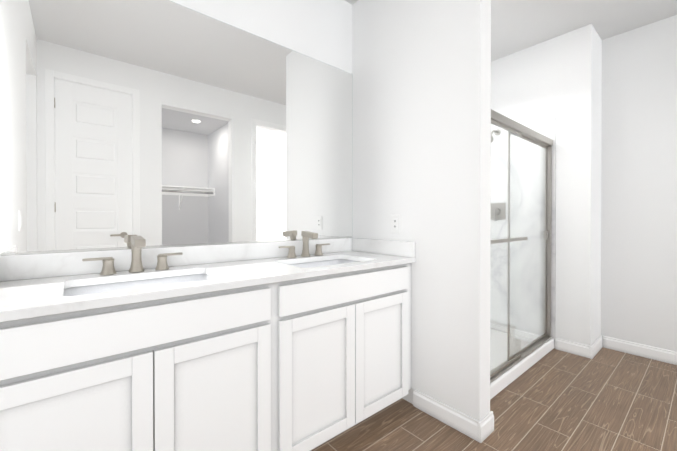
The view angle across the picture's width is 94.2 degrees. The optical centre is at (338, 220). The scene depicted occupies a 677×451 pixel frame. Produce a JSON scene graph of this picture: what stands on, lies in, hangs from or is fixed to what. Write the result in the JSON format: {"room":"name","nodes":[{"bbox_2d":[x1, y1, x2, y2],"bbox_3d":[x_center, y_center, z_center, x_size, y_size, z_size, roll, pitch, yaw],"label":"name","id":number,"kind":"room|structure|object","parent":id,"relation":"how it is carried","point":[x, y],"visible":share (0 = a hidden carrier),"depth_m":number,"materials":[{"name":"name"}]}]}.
{"room":"bathroom","nodes":[
{"label":"bathroom","id":0,"kind":"room"},
{"bbox_2d":[0,239,351,282],"bbox_3d":[-0.596,0.178,1.758,1.841,0.097,0.020,0,0,-40],"label":"backsplash","id":1,"kind":"structure","parent":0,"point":[38,266],"depth_m":1.43,"materials":[{"name":"white stone"}]},
{"bbox_2d":[2,0,351,255],"bbox_3d":[0.131,-0.243,2.460,4.105,2.740,0.120,0,0,-40],"label":"wall","id":2,"kind":"structure","parent":0,"point":[320,30],"depth_m":2.05,"materials":[{"name":"paint"}]},
{"bbox_2d":[0,0,352,255],"bbox_3d":[-0.600,-0.481,1.759,1.840,1.220,0.008,0,0,-40],"label":"mirror","id":3,"kind":"object","parent":2,"relation":"attached to","point":[159,123],"visible":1,"depth_m":1.53,"materials":[{"name":"clear glass"}]},
{"bbox_2d":[352,0,490,420],"bbox_3d":[0.460,-0.241,2.025,0.120,2.740,0.970,0,0,-40],"label":"wall","id":4,"kind":"structure","parent":0,"point":[421,71],"depth_m":1.82,"materials":[{"name":"paint"}]},
{"bbox_2d":[352,239,415,258],"bbox_3d":[0.285,0.176,2.124,0.020,0.097,0.553,0,0,-40],"label":"backsplash","id":5,"kind":"structure","parent":4,"relation":"attached to","point":[378,247],"depth_m":2.08,"materials":[{"name":"white stone"}]},
{"bbox_2d":[391,214,399,232],"bbox_3d":[0.367,0.019,2.035,0.009,0.121,0.077,0,0,-40],"label":"electrical outlet","id":6,"kind":"object","parent":4,"relation":"attached to","point":[395,223],"visible":1,"depth_m":2.03,"materials":[{"name":"white plastic"}]},
{"bbox_2d":[413,389,478,440],"bbox_3d":[0.591,1.081,1.771,0.015,0.100,0.402,0,0,-40],"label":"baseboard","id":7,"kind":"structure","parent":4,"relation":"attached to","point":[463,423],"depth_m":1.75,"materials":[{"name":"paint"}]},
{"bbox_2d":[478,411,493,442],"bbox_3d":[0.777,1.081,1.654,0.150,0.100,0.015,0,0,-40],"label":"baseboard","id":8,"kind":"structure","parent":4,"relation":"attached to","point":[485,426],"depth_m":1.64,"materials":[{"name":"paint"}]},
{"bbox_2d":[311,347,676,450],"bbox_3d":[1.036,1.167,0.328,5.950,0.060,4.650,0,0,-40],"label":"floor","id":9,"kind":"structure","parent":0,"point":[603,399],"depth_m":1.82,"materials":[{"name":"brown tile"}]},
{"bbox_2d":[0,263,411,450],"bbox_3d":[-0.421,0.694,1.552,1.841,0.877,0.563,0,0,-40],"label":"bathroom vanity","id":10,"kind":"object","parent":9,"relation":"on","point":[304,343],"depth_m":1.17,"materials":[{"name":"paint"}]},
{"bbox_2d":[0,251,415,322],"bbox_3d":[-0.417,0.241,1.545,1.841,0.028,0.576,0,0,-40],"label":"countertop","id":11,"kind":"structure","parent":10,"relation":"on","point":[20,299],"depth_m":1.19,"materials":[{"name":"white stone"}]},
{"bbox_2d":[80,236,183,274],"bbox_3d":[-0.879,0.147,1.378,0.376,0.160,0.137,0,0,-40],"label":"faucet","id":12,"kind":"object","parent":11,"relation":"on","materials":[{"name":"silver metal"}]},
{"bbox_2d":[64,271,223,294],"bbox_3d":[-0.740,0.329,1.237,0.571,0.168,0.383,0,0,-40],"label":"sink","id":13,"kind":"object","parent":11,"relation":"in","point":[177,276],"depth_m":1.35,"materials":[{"name":"white ceramic"}]},
{"bbox_2d":[284,231,331,258],"bbox_3d":[-0.183,0.144,1.963,0.376,0.160,0.137,0,0,-40],"label":"faucet","id":14,"kind":"object","parent":11,"relation":"on","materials":[{"name":"silver metal"}]},
{"bbox_2d":[292,255,359,266],"bbox_3d":[-0.071,0.326,1.799,0.570,0.168,0.383,0,0,-40],"label":"sink","id":15,"kind":"object","parent":11,"relation":"in","point":[335,258],"depth_m":1.98,"materials":[{"name":"white ceramic"}]},
{"bbox_2d":[490,109,555,399],"bbox_3d":[1.061,0.109,2.594,1.526,2.035,0.871,0,0,-40],"label":"shower","id":16,"kind":"object","parent":9,"relation":"on","point":[523,247],"visible":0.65,"depth_m":2.78,"materials":[{"name":"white glass"}]},
{"bbox_2d":[345,0,676,60],"bbox_3d":[0.856,-1.634,1.591,4.105,0.050,2.375,0,0,-40],"label":"ceiling","id":17,"kind":"structure","parent":0,"point":[517,25],"depth_m":2.50,"materials":[{"name":"white paint"}]},
{"bbox_2d":[491,24,601,347],"bbox_3d":[1.859,-0.246,3.119,0.370,2.740,1.095,0,0,-40],"label":"wall","id":18,"kind":"structure","parent":0,"point":[559,78],"depth_m":2.71,"materials":[{"name":"paint"}]},
{"bbox_2d":[555,337,589,357],"bbox_3d":[1.985,1.076,2.676,0.015,0.100,0.244,0,0,-40],"label":"baseboard","id":19,"kind":"structure","parent":18,"relation":"attached to","point":[575,348],"depth_m":2.67,"materials":[{"name":"paint"}]},
{"bbox_2d":[590,335,602,358],"bbox_3d":[2.211,1.076,2.696,0.385,0.100,0.015,0,0,-40],"label":"baseboard","id":20,"kind":"structure","parent":18,"relation":"attached to","point":[596,346],"depth_m":2.66,"materials":[{"name":"paint"}]},
{"bbox_2d":[601,15,676,351],"bbox_3d":[2.420,-0.244,2.833,0.120,2.740,2.255,0,0,-40],"label":"wall","id":21,"kind":"structure","parent":0,"point":[639,199],"depth_m":2.62,"materials":[{"name":"paint"}]},
{"bbox_2d":[603,336,676,364],"bbox_3d":[2.687,1.078,2.416,0.015,0.100,1.024,0,0,-40],"label":"baseboard","id":22,"kind":"structure","parent":21,"relation":"attached to","point":[651,352],"depth_m":2.61,"materials":[{"name":"paint"}]}
]}

